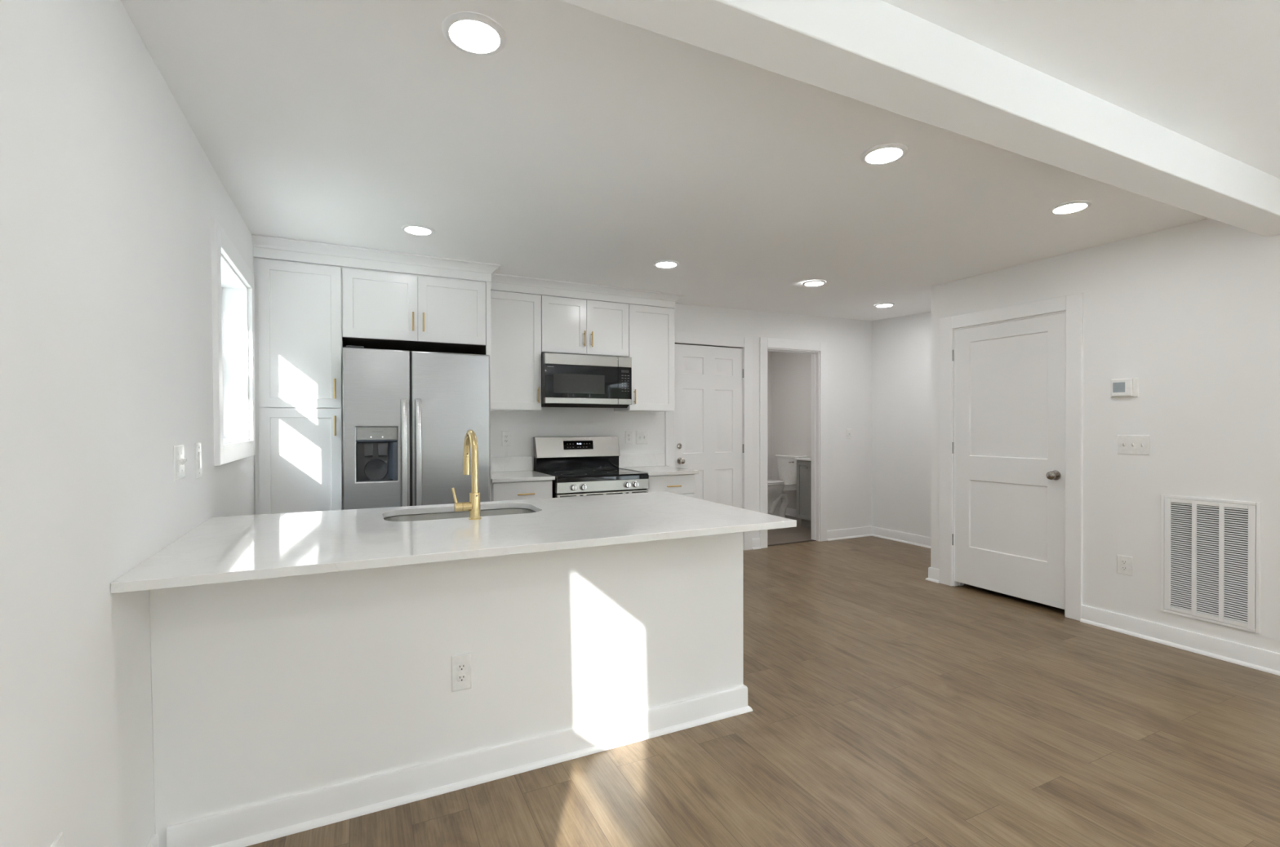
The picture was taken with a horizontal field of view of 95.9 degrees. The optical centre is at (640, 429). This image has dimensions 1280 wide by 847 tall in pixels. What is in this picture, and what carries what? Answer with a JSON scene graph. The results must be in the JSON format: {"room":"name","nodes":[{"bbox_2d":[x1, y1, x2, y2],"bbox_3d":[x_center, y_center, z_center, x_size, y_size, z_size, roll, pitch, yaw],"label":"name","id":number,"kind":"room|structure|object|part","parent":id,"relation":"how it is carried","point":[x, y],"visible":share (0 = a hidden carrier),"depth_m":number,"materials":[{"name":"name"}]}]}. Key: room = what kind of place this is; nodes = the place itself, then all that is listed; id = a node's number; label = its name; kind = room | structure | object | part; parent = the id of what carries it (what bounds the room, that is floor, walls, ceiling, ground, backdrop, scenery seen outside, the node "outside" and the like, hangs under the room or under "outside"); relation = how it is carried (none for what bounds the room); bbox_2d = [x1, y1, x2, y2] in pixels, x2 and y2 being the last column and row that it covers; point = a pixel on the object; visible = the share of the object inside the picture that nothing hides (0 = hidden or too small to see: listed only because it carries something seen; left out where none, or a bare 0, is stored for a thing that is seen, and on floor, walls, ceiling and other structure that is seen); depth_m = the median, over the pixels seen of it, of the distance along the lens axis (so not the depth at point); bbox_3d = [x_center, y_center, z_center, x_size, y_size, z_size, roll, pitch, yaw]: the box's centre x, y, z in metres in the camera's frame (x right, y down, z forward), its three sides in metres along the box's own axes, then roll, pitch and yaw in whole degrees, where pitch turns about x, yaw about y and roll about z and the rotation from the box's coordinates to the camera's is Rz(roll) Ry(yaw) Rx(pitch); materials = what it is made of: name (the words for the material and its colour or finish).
{"room":"kitchen","nodes":[
{"label":"kitchen","id":0,"kind":"room"},
{"bbox_2d":[0,0,255,846],"bbox_3d":[-0.776,0.037,0.117,0.254,2.500,9.130,0,0,-26],"label":"wall","id":1,"kind":"structure","parent":0,"point":[109,197],"depth_m":1.33,"materials":[{"name":"paint"}]},
{"bbox_2d":[50,832,63,846],"bbox_3d":[-1.135,0.863,1.119,0.010,0.118,0.073,0,0,-26],"label":"wall outlet","id":2,"kind":"object","parent":1,"relation":"attached to","point":[59,842],"visible":1,"depth_m":1.13,"materials":[{"name":"white plastic"}]},
{"bbox_2d":[146,834,158,846],"bbox_3d":[-0.049,1.239,-1.069,0.054,0.107,6.109,0,0,-26],"label":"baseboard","id":3,"kind":"structure","parent":1,"relation":"attached to","point":[153,842],"depth_m":1.65,"materials":[{"name":"wood"}]},
{"bbox_2d":[173,444,186,480],"bbox_3d":[-1.591,0.115,1.999,0.020,0.118,0.126,0,0,-26],"label":"light switch","id":4,"kind":"object","parent":1,"relation":"attached to","point":[179,460],"visible":1,"depth_m":1.98,"materials":[{"name":"white plastic"}]},
{"bbox_2d":[195,442,201,479],"bbox_3d":[-1.722,0.121,2.252,0.012,0.140,0.080,0,0,-26],"label":"light switch","id":5,"kind":"object","parent":1,"relation":"attached to","point":[197,445],"visible":1,"depth_m":2.24,"materials":[{"name":"white plastic"}]},
{"bbox_2d":[210,218,254,466],"bbox_3d":[-2.181,-0.382,2.949,0.236,1.080,1.045,0,0,-26],"label":"window","id":6,"kind":"structure","parent":1,"relation":"in","point":[233,311],"depth_m":3.33,"materials":[{"name":"glass"}]},
{"bbox_3d":[-2.244,-0.379,2.921,0.087,0.871,0.866,0,0,-26],"label":"frame","id":7,"kind":"part","parent":6,"relation":"part of","materials":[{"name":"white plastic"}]},
{"bbox_2d":[491,303,871,550],"bbox_3d":[-0.034,-0.025,5.490,6.290,2.560,0.117,0,0,-26],"label":"wall","id":8,"kind":"structure","parent":0,"point":[849,341],"depth_m":6.24,"materials":[{"name":"paint"}]},
{"bbox_2d":[342,266,485,354],"bbox_3d":[-1.668,-0.840,4.253,0.930,0.466,0.668,0,0,-26],"label":"upper cabinet","id":9,"kind":"object","parent":8,"relation":"attached to","point":[381,309],"visible":0.98,"depth_m":3.99,"materials":[{"name":"paint"}]},
{"bbox_3d":[-1.750,-0.833,3.893,0.456,0.449,0.020,0,0,-26],"label":"door","id":10,"kind":"part","parent":9,"relation":"part of","materials":[{"name":"paint"}]},
{"bbox_3d":[-1.558,-0.739,3.956,0.012,0.130,0.036,0,0,-26],"label":"handle","id":11,"kind":"part","parent":9,"relation":"part of","materials":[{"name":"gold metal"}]},
{"bbox_3d":[-1.680,-0.610,4.280,0.930,0.005,0.612,0,0,-26],"label":"panel","id":12,"kind":"part","parent":9,"relation":"part of","materials":[{"name":"white wood"}]},
{"bbox_3d":[-1.498,-0.739,3.985,0.012,0.130,0.036,0,0,-26],"label":"handle","id":13,"kind":"part","parent":9,"relation":"part of","materials":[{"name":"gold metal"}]},
{"bbox_3d":[-1.334,-0.835,4.096,0.460,0.449,0.020,0,0,-26],"label":"door","id":14,"kind":"part","parent":9,"relation":"part of","materials":[{"name":"paint"}]},
{"bbox_2d":[251,234,683,308],"bbox_3d":[-1.078,-1.139,4.527,3.207,0.127,0.690,0,0,-26],"label":"crown molding","id":15,"kind":"structure","parent":9,"relation":"attached to","point":[264,246],"depth_m":4.03,"materials":[{"name":"paint"}]},
{"bbox_2d":[502,431,511,446],"bbox_3d":[-1.134,0.080,4.886,0.074,0.124,0.007,0,0,-26],"label":"wall outlet","id":16,"kind":"object","parent":8,"relation":"attached to","point":[506,436],"visible":1,"depth_m":4.88,"materials":[{"name":"white plastic"}]},
{"bbox_2d":[491,456,533,471],"bbox_3d":[-1.144,0.296,4.874,0.480,0.122,0.020,0,0,-26],"label":"backsplash","id":17,"kind":"structure","parent":8,"relation":"attached to","point":[522,463],"depth_m":4.89,"materials":[{"name":"white stone"}]},
{"bbox_2d":[490,290,541,411],"bbox_3d":[-1.075,-0.622,4.704,0.462,0.934,0.378,0,0,-26],"label":"upper cabinet","id":18,"kind":"object","parent":8,"relation":"attached to","point":[515,317],"visible":0.88,"depth_m":4.58,"materials":[{"name":"paint"}]},
{"bbox_2d":[541,295,628,357],"bbox_3d":[-0.515,-0.860,4.976,0.782,0.462,0.378,0,0,-26],"label":"upper cabinet","id":19,"kind":"object","parent":8,"relation":"attached to","point":[569,326],"visible":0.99,"depth_m":4.82,"materials":[{"name":"paint"}]},
{"bbox_3d":[-0.627,-0.858,4.762,0.384,0.453,0.020,0,0,-26],"label":"door","id":20,"kind":"part","parent":19,"relation":"part of","materials":[{"name":"paint"}]},
{"bbox_3d":[-0.464,-0.755,4.811,0.012,0.130,0.036,0,0,-26],"label":"handle","id":21,"kind":"part","parent":19,"relation":"part of","materials":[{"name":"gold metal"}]},
{"bbox_2d":[541,352,631,408],"bbox_3d":[-0.510,-0.396,4.943,0.760,0.430,0.438,0,0,-26],"label":"microwave","id":22,"kind":"object","parent":19,"relation":"attached to","point":[567,380],"visible":1,"depth_m":4.73,"materials":[{"name":"silver metal"}]},
{"bbox_3d":[-0.482,-0.389,4.739,0.632,0.267,0.042,0,0,-26],"label":"door","id":23,"kind":"part","parent":22,"relation":"part of","materials":[{"name":"black glass"}]},
{"bbox_3d":[-0.139,-0.391,4.906,0.124,0.267,0.042,0,0,-26],"label":"control panel","id":24,"kind":"part","parent":22,"relation":"part of","materials":[{"name":"black glass"}]},
{"bbox_3d":[-0.405,-0.754,4.840,0.012,0.128,0.036,0,0,-26],"label":"handle","id":25,"kind":"part","parent":19,"relation":"part of","materials":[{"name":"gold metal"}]},
{"bbox_3d":[-0.278,-0.860,4.932,0.386,0.453,0.020,0,0,-26],"label":"door","id":26,"kind":"part","parent":19,"relation":"part of","materials":[{"name":"paint"}]},
{"bbox_2d":[625,431,632,444],"bbox_3d":[-0.105,0.075,5.386,0.073,0.122,0.007,0,0,-26],"label":"wall outlet","id":27,"kind":"object","parent":8,"relation":"attached to","point":[628,434],"visible":1,"depth_m":5.38,"materials":[{"name":"white plastic"}]},
{"bbox_2d":[635,431,648,444],"bbox_3d":[0.020,0.077,5.441,0.128,0.129,0.018,0,0,-26],"label":"light switch","id":28,"kind":"object","parent":8,"relation":"attached to","point":[642,437],"visible":1,"depth_m":5.44,"materials":[{"name":"white plastic"}]},
{"bbox_2d":[618,453,665,467],"bbox_3d":[0.009,0.291,5.435,0.504,0.122,0.020,0,0,-26],"label":"backsplash","id":29,"kind":"structure","parent":8,"relation":"attached to","point":[625,460],"depth_m":5.43,"materials":[{"name":"white stone"}]},
{"bbox_2d":[613,304,674,412],"bbox_3d":[0.041,-0.629,5.247,0.452,0.929,0.378,0,0,-26],"label":"upper cabinet","id":30,"kind":"object","parent":8,"relation":"attached to","point":[651,329],"visible":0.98,"depth_m":5.12,"materials":[{"name":"paint"}]},
{"bbox_2d":[674,342,742,348],"bbox_3d":[0.679,-0.842,5.808,0.821,0.004,0.069,0,0,-26],"label":"seal","id":31,"kind":"object","parent":8,"relation":"attached to","point":[674,343],"visible":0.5,"depth_m":5.79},
{"bbox_2d":[665,331,752,550],"bbox_3d":[0.701,0.152,5.774,1.020,2.201,0.018,0,0,-26],"label":"door frame","id":32,"kind":"structure","parent":8,"relation":"attached to","point":[745,343],"depth_m":5.95,"materials":[{"name":"wood"}]},
{"bbox_2d":[674,343,744,508],"bbox_3d":[0.704,0.204,5.781,0.824,2.074,0.111,0,0,-26],"label":"door","id":33,"kind":"structure","parent":8,"relation":"in","point":[708,379],"depth_m":5.80,"materials":[{"name":"wood"}]},
{"bbox_3d":[0.401,0.310,5.611,0.066,0.066,0.069,0,0,-26],"label":"knob","id":34,"kind":"part","parent":33,"relation":"part of","materials":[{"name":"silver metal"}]},
{"bbox_2d":[751,537,760,550],"bbox_3d":[1.210,1.197,6.020,0.102,0.107,0.030,0,0,-26],"label":"baseboard","id":35,"kind":"structure","parent":8,"relation":"attached to","point":[755,542],"depth_m":6.02,"materials":[{"name":"wood"}]},
{"bbox_2d":[759,337,826,548],"bbox_3d":[1.642,0.142,6.297,0.923,2.212,0.135,0,0,-26],"label":"door frame","id":36,"kind":"structure","parent":8,"relation":"attached to","point":[764,343],"depth_m":6.40,"materials":[{"name":"wood"}]},
{"bbox_2d":[846,429,851,439],"bbox_3d":[2.391,0.054,6.595,0.073,0.117,0.018,0,0,-26],"label":"light switch","id":37,"kind":"object","parent":8,"relation":"attached to","point":[848,431],"visible":1,"depth_m":6.59,"materials":[{"name":"white plastic"}]},
{"bbox_2d":[120,0,1279,320],"bbox_3d":[1.936,-1.255,1.431,6.290,0.180,9.130,0,0,-26],"label":"ceiling","id":38,"kind":"structure","parent":0,"point":[593,148],"depth_m":2.32,"materials":[{"name":"paint"}]},
{"bbox_2d":[400,224,434,235],"bbox_3d":[-1.310,-1.174,3.401,0.184,0.010,0.184,0,0,-26],"label":"recessed light","id":39,"kind":"object","parent":38,"relation":"in","point":[415,229],"visible":1,"depth_m":3.38,"materials":[{"name":"plastic"}]},
{"bbox_2d":[441,11,506,55],"bbox_3d":[-0.486,-1.157,1.695,0.184,0.010,0.184,0,0,-26],"label":"recessed light","id":40,"kind":"object","parent":38,"relation":"in","point":[475,33],"visible":1,"depth_m":1.68,"materials":[{"name":"plastic"}]},
{"bbox_2d":[653,260,679,268],"bbox_3d":[0.186,-1.181,4.129,0.184,0.010,0.184,0,0,-26],"label":"recessed light","id":41,"kind":"object","parent":38,"relation":"in","point":[661,264],"visible":1,"depth_m":4.10,"materials":[{"name":"plastic"}]},
{"bbox_2d":[802,280,826,286],"bbox_3d":[1.415,-1.187,4.694,0.184,0.010,0.184,0,0,-26],"label":"recessed light","id":42,"kind":"object","parent":38,"relation":"in","point":[814,282],"visible":1,"depth_m":4.68,"materials":[{"name":"plastic"}]},
{"bbox_2d":[860,142,907,164],"bbox_3d":[1.033,-1.163,2.445,0.184,0.010,0.184,0,0,-26],"label":"recessed light","id":43,"kind":"object","parent":38,"relation":"in","point":[885,153],"visible":1,"depth_m":2.43,"materials":[{"name":"plastic"}]},
{"bbox_2d":[874,302,894,307],"bbox_3d":[2.394,-1.215,5.656,0.184,0.010,0.184,0,0,-26],"label":"recessed light","id":44,"kind":"object","parent":38,"relation":"in","point":[885,304],"visible":1,"depth_m":5.64,"materials":[{"name":"plastic"}]},
{"bbox_2d":[560,0,1279,236],"bbox_3d":[1.133,-1.081,1.884,4.840,0.171,0.163,0,0,-26],"label":"ceiling beam","id":45,"kind":"structure","parent":38,"relation":"attached to","point":[878,53],"depth_m":1.75,"materials":[{"name":"paint"}]},
{"bbox_2d":[1048,200,1092,214],"bbox_3d":[2.267,-1.169,3.043,0.184,0.010,0.184,0,0,-26],"label":"recessed light","id":46,"kind":"object","parent":38,"relation":"in","point":[1071,206],"visible":1,"depth_m":3.02,"materials":[{"name":"plastic"}]},
{"bbox_2d":[246,515,1279,846],"bbox_3d":[1.565,1.330,2.364,6.420,0.122,11.110,0,0,-26],"label":"floor","id":47,"kind":"structure","parent":0,"point":[892,706],"depth_m":2.30,"materials":[{"name":"brown wood"}]},
{"bbox_2d":[253,257,344,515],"bbox_3d":[-2.304,0.099,3.949,0.486,2.338,0.668,0,0,-26],"label":"pantry cabinet","id":48,"kind":"object","parent":47,"relation":"on","point":[299,344],"visible":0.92,"depth_m":3.68,"materials":[{"name":"paint"}]},
{"bbox_3d":[-2.170,-0.599,3.690,0.455,0.920,0.020,0,0,-26],"label":"door","id":49,"kind":"part","parent":48,"relation":"part of","materials":[{"name":"paint"}]},
{"bbox_3d":[-2.168,0.515,3.696,0.455,1.297,0.020,0,0,-26],"label":"door","id":50,"kind":"part","parent":48,"relation":"part of","materials":[{"name":"paint"}]},
{"bbox_3d":[-1.984,-0.023,3.752,0.012,0.130,0.036,0,0,-26],"label":"handle","id":51,"kind":"part","parent":48,"relation":"part of","materials":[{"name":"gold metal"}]},
{"bbox_3d":[-1.984,-0.263,3.751,0.012,0.131,0.036,0,0,-26],"label":"handle","id":52,"kind":"part","parent":48,"relation":"part of","materials":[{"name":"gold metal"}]},
{"bbox_2d":[342,345,490,510],"bbox_3d":[-1.605,0.368,4.124,0.906,1.795,0.882,0,0,-26],"label":"refrigerator","id":53,"kind":"object","parent":47,"relation":"on","point":[407,415],"visible":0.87,"depth_m":3.75,"materials":[{"name":"silver metal"}]},
{"bbox_3d":[-1.707,0.263,3.726,0.140,0.140,0.008,0,0,-26],"label":"cavity dish","id":54,"kind":"part","parent":53,"relation":"part of","materials":[{"name":"grey plastic"}]},
{"bbox_3d":[-1.692,0.331,3.713,0.389,1.685,0.075,0,0,-26],"label":"freezer door","id":55,"kind":"part","parent":53,"relation":"part of","materials":[{"name":"metal"}]},
{"bbox_3d":[-1.689,0.028,3.701,0.236,0.081,0.056,0,0,-26],"label":"control panel","id":56,"kind":"part","parent":53,"relation":"part of","materials":[{"name":"silver metal"}]},
{"bbox_3d":[-1.519,0.276,3.716,0.037,0.945,0.073,0,0,-26],"label":"handle","id":57,"kind":"part","parent":53,"relation":"part of","materials":[{"name":"metal"}]},
{"bbox_3d":[-1.442,0.275,3.753,0.037,0.945,0.073,0,0,-26],"label":"handle","id":58,"kind":"part","parent":53,"relation":"part of","materials":[{"name":"metal"}]},
{"bbox_3d":[-1.281,0.329,3.913,0.508,1.685,0.075,0,0,-26],"label":"fridge door","id":59,"kind":"part","parent":53,"relation":"part of","materials":[{"name":"metal"}]},
{"bbox_2d":[149,532,752,846],"bbox_3d":[-0.649,0.835,2.522,2.145,0.876,0.876,0,0,-26],"label":"base cabinet","id":60,"kind":"object","parent":47,"relation":"on","point":[282,707],"visible":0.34,"depth_m":2.00,"materials":[{"name":"paint"}]},
{"bbox_2d":[110,491,796,594],"bbox_3d":[-0.584,0.384,2.391,2.178,0.027,1.162,0,0,-26],"label":"countertop","id":61,"kind":"structure","parent":60,"relation":"on","point":[234,548],"depth_m":2.05,"materials":[{"name":"white stone"}]},
{"bbox_2d":[383,508,536,521],"bbox_3d":[-0.796,0.495,2.605,0.710,0.195,0.427,0,0,-26],"label":"sink","id":62,"kind":"object","parent":61,"relation":"in","point":[424,517],"visible":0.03,"depth_m":2.76,"materials":[{"name":"metal"}]},
{"bbox_2d":[451,429,481,519],"bbox_3d":[-0.754,0.186,2.450,0.119,0.369,0.242,0,0,-26],"label":"faucet","id":63,"kind":"object","parent":61,"relation":"on","point":[473,506],"visible":1,"depth_m":2.37,"materials":[{"name":"gold metal"}]},
{"bbox_3d":[-0.754,0.272,2.344,0.026,0.069,0.013,0,0,-26],"label":"lever","id":64,"kind":"part","parent":63,"relation":"part of","materials":[{"name":"gold metal"}]},
{"bbox_3d":[-0.726,0.132,2.469,0.028,0.261,0.228,0,0,-26],"label":"spout","id":65,"kind":"part","parent":63,"relation":"part of","materials":[{"name":"gold metal"}]},
{"bbox_3d":[-0.600,1.220,2.472,2.103,0.107,0.740,0,0,-26],"label":"baseboard","id":66,"kind":"part","parent":60,"relation":"part of","materials":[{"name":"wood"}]},
{"bbox_2d":[451,653,471,692],"bbox_3d":[-0.641,0.872,2.068,0.069,0.129,0.007,0,0,-26],"label":"wall outlet","id":67,"kind":"object","parent":60,"relation":"attached to","point":[461,671],"visible":1,"depth_m":2.06,"materials":[{"name":"white plastic"}]},
{"bbox_2d":[456,663,466,671],"bbox_3d":[-0.640,0.853,2.067,0.034,0.023,0.004,0,0,-26],"label":"receptacle","id":68,"kind":"object","parent":67,"relation":"attached to","point":[460,667],"depth_m":2.06,"materials":[{"name":"white plastic"}]},
{"bbox_2d":[457,674,466,682],"bbox_3d":[-0.640,0.892,2.067,0.034,0.023,0.004,0,0,-26],"label":"receptacle","id":69,"kind":"object","parent":67,"relation":"attached to","point":[460,677],"depth_m":2.07,"materials":[{"name":"white plastic"}]},
{"bbox_2d":[473,281,491,502],"bbox_3d":[-1.242,0.094,4.485,0.034,2.338,0.632,0,0,-26],"label":"end panel","id":70,"kind":"object","parent":47,"relation":"on","point":[486,350],"visible":0.23,"depth_m":4.20,"materials":[{"name":"paint"}]},
{"bbox_3d":[-1.241,0.094,4.486,0.033,2.338,0.632,0,0,-26],"label":"panel","id":71,"kind":"part","parent":70,"relation":"part of","materials":[{"name":"paint"}]},
{"bbox_2d":[491,480,552,502],"bbox_3d":[-1.004,0.824,4.590,0.458,0.876,0.658,0,0,-26],"label":"base cabinet","id":72,"kind":"object","parent":47,"relation":"on","point":[531,490],"visible":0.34,"depth_m":4.32,"materials":[{"name":"paint"}]},
{"bbox_2d":[491,471,555,482],"bbox_3d":[-1.006,0.372,4.587,0.476,0.028,0.657,0,0,-26],"label":"countertop","id":73,"kind":"structure","parent":72,"relation":"on","point":[513,476],"depth_m":4.39,"materials":[{"name":"white stone"}]},
{"bbox_3d":[-0.856,0.485,4.315,0.129,0.012,0.036,0,0,-26],"label":"handle","id":74,"kind":"part","parent":72,"relation":"part of","materials":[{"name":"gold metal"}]},
{"bbox_2d":[533,436,648,497],"bbox_3d":[-0.415,0.663,4.828,0.783,1.193,0.732,0,0,-26],"label":"range","id":75,"kind":"object","parent":47,"relation":"on","point":[580,466],"visible":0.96,"depth_m":4.95,"materials":[{"name":"silver metal"}]},
{"bbox_3d":[-0.508,0.448,4.424,0.051,0.051,0.031,0,0,-26],"label":"knob","id":76,"kind":"part","parent":75,"relation":"part of","materials":[{"name":"metal"}]},
{"bbox_3d":[-0.556,0.155,5.110,0.781,0.179,0.098,0,0,-26],"label":"backguard panel","id":77,"kind":"part","parent":75,"relation":"part of","materials":[{"name":"metal"}]},
{"bbox_3d":[-0.435,0.448,4.459,0.051,0.051,0.031,0,0,-26],"label":"knob","id":78,"kind":"part","parent":75,"relation":"part of","materials":[{"name":"metal"}]},
{"bbox_2d":[537,468,648,483],"bbox_3d":[-0.410,0.382,4.814,0.780,0.043,0.588,0,0,-26],"label":"cooktop","id":79,"kind":"object","parent":75,"relation":"in","point":[562,475],"depth_m":4.65,"materials":[{"name":"black glass"}]},
{"bbox_3d":[-0.292,0.779,4.576,0.780,0.564,0.046,0,0,-26],"label":"oven door","id":80,"kind":"part","parent":75,"relation":"part of","materials":[{"name":"metal"}]},
{"bbox_3d":[-0.292,0.446,4.572,0.783,0.082,0.051,0,0,-26],"label":"knob panel","id":81,"kind":"part","parent":75,"relation":"part of","materials":[{"name":"metal"}]},
{"bbox_3d":[-0.099,0.447,4.623,0.051,0.051,0.031,0,0,-26],"label":"knob","id":82,"kind":"part","parent":75,"relation":"part of","materials":[{"name":"metal"}]},
{"bbox_3d":[-0.034,0.446,4.654,0.051,0.051,0.031,0,0,-26],"label":"knob","id":83,"kind":"part","parent":75,"relation":"part of","materials":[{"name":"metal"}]},
{"bbox_2d":[646,474,694,497],"bbox_3d":[0.138,0.819,5.146,0.466,0.876,0.658,0,0,-26],"label":"base cabinet","id":84,"kind":"object","parent":47,"relation":"on","point":[680,484],"visible":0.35,"depth_m":4.89,"materials":[{"name":"paint"}]},
{"bbox_2d":[618,466,698,475],"bbox_3d":[0.148,0.367,5.149,0.504,0.028,0.657,0,0,-26],"label":"countertop","id":85,"kind":"structure","parent":84,"relation":"on","point":[651,470],"depth_m":4.96,"materials":[{"name":"white stone"}]},
{"bbox_3d":[0.281,0.480,4.868,0.135,0.012,0.036,0,0,-26],"label":"handle","id":86,"kind":"part","parent":84,"relation":"part of","materials":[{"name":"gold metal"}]},
{"bbox_3d":[0.263,0.854,4.892,0.456,0.589,0.020,0,0,-26],"label":"door","id":87,"kind":"part","parent":84,"relation":"part of","materials":[{"name":"paint"}]},
{"bbox_2d":[767,454,808,518],"bbox_3d":[1.846,0.800,7.926,0.794,0.871,0.472,0,0,-26],"label":"toilet","id":88,"kind":"object","parent":47,"relation":"on","point":[777,500],"visible":0.64,"depth_m":7.85,"materials":[{"name":"ceramic"}]},
{"bbox_3d":[1.726,0.740,7.867,0.528,0.021,0.390,0,0,-26],"label":"seat","id":89,"kind":"part","parent":88,"relation":"part of","materials":[{"name":"plastic"}]},
{"bbox_3d":[1.731,0.714,7.869,0.516,0.026,0.382,0,0,-26],"label":"seat lid","id":90,"kind":"part","parent":88,"relation":"part of","materials":[{"name":"ceramic"}]},
{"bbox_3d":[2.111,0.576,8.053,0.195,0.352,0.444,0,0,-26],"label":"tank","id":91,"kind":"part","parent":88,"relation":"part of","materials":[{"name":"ceramic"}]},
{"bbox_3d":[2.106,0.381,8.050,0.215,0.035,0.472,0,0,-26],"label":"tank lid","id":92,"kind":"part","parent":88,"relation":"part of","materials":[{"name":"ceramic"}]},
{"bbox_2d":[767,540,816,546],"bbox_3d":[1.640,1.245,6.307,0.730,0.006,0.035,0,0,-26],"label":"threshold","id":93,"kind":"object","parent":47,"relation":"on","point":[806,540],"visible":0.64,"depth_m":6.29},
{"bbox_2d":[795,457,811,528],"bbox_3d":[2.372,0.804,7.159,0.525,0.870,0.762,0,0,-26],"label":"bathroom vanity","id":94,"kind":"object","parent":47,"relation":"on","point":[803,464],"visible":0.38,"depth_m":7.28,"materials":[{"name":"grey paint"}]},
{"bbox_2d":[767,351,811,509],"bbox_3d":[1.499,0.022,7.402,2.120,2.440,1.980,0,0,-26],"label":"wall","id":95,"kind":"structure","parent":0,"point":[788,374],"depth_m":8.26,"materials":[{"name":"paint"}]},
{"bbox_2d":[785,507,796,517],"bbox_3d":[1.354,1.187,7.710,1.880,0.107,1.070,0,0,-26],"label":"baseboard","id":96,"kind":"structure","parent":95,"relation":"attached to","point":[789,512],"depth_m":8.20,"materials":[{"name":"wood"}]},
{"bbox_2d":[871,311,931,537],"bbox_3d":[3.617,-0.028,5.037,0.120,2.560,3.893,0,0,-26],"label":"wall","id":97,"kind":"structure","parent":0,"point":[901,346],"depth_m":6.38,"materials":[{"name":"paint"}]},
{"bbox_2d":[930,217,1279,653],"bbox_3d":[4.509,0.025,1.778,1.130,2.490,7.250,0,0,-26],"label":"wall","id":98,"kind":"structure","parent":0,"point":[1191,312],"depth_m":3.39,"materials":[{"name":"paint"}]},
{"bbox_2d":[826,526,939,583],"bbox_3d":[2.571,1.197,5.736,1.160,0.107,1.732,0,0,-26],"label":"baseboard","id":99,"kind":"structure","parent":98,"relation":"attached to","point":[914,540],"depth_m":6.48,"materials":[{"name":"wood"}]},
{"bbox_2d":[951,312,1065,609],"bbox_3d":[2.672,0.211,4.244,0.105,2.011,0.830,0,0,-26],"label":"door","id":100,"kind":"structure","parent":98,"relation":"in","point":[1010,376],"depth_m":4.22,"materials":[{"name":"wood"}]},
{"bbox_3d":[2.807,0.314,3.926,0.069,0.066,0.066,0,0,-26],"label":"knob","id":101,"kind":"part","parent":100,"relation":"part of","materials":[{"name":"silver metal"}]},
{"bbox_2d":[939,293,1083,621],"bbox_3d":[2.725,0.181,4.270,0.137,2.154,1.030,0,0,-26],"label":"door frame","id":102,"kind":"structure","parent":98,"relation":"attached to","point":[1073,304],"depth_m":3.88,"materials":[{"name":"wood"}]},
{"bbox_2d":[1110,377,1138,398],"bbox_3d":[2.990,-0.256,3.571,0.028,0.118,0.145,0,0,-26],"label":"thermostat","id":103,"kind":"object","parent":98,"relation":"attached to","point":[1129,387],"visible":1,"depth_m":3.55,"materials":[{"name":"white plastic"}]},
{"bbox_2d":[1116,555,1133,576],"bbox_3d":[3.004,0.844,3.577,0.007,0.117,0.081,0,0,-26],"label":"wall outlet","id":104,"kind":"object","parent":98,"relation":"attached to","point":[1124,563],"visible":1,"depth_m":3.57,"materials":[{"name":"white plastic"}]},
{"bbox_2d":[1120,566,1127,570],"bbox_3d":[3.003,0.864,3.577,0.004,0.023,0.034,0,0,-26],"label":"receptacle","id":105,"kind":"object","parent":104,"relation":"attached to","point":[1122,568],"depth_m":3.58,"materials":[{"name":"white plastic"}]},
{"bbox_2d":[1120,560,1127,564],"bbox_3d":[3.002,0.825,3.577,0.004,0.023,0.034,0,0,-26],"label":"receptacle","id":106,"kind":"object","parent":104,"relation":"attached to","point":[1122,562],"depth_m":3.58,"materials":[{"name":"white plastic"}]},
{"bbox_2d":[1117,435,1150,455],"bbox_3d":[3.016,0.096,3.533,0.018,0.120,0.164,0,0,-26],"label":"light switch","id":107,"kind":"object","parent":98,"relation":"attached to","point":[1126,444],"visible":1,"depth_m":3.53,"materials":[{"name":"white plastic"}]},
{"bbox_2d":[1080,604,1279,675],"bbox_3d":[3.403,1.212,2.736,0.030,0.107,2.331,0,0,-26],"label":"baseboard","id":108,"kind":"structure","parent":98,"relation":"attached to","point":[1267,661],"depth_m":3.30,"materials":[{"name":"wood"}]},
{"bbox_2d":[1160,494,1261,634],"bbox_3d":[3.173,0.732,3.225,0.011,0.691,0.419,0,0,-26],"label":"air vent","id":109,"kind":"object","parent":98,"relation":"in","point":[1211,551],"visible":1,"depth_m":3.21,"materials":[{"name":"metal"}]}
]}

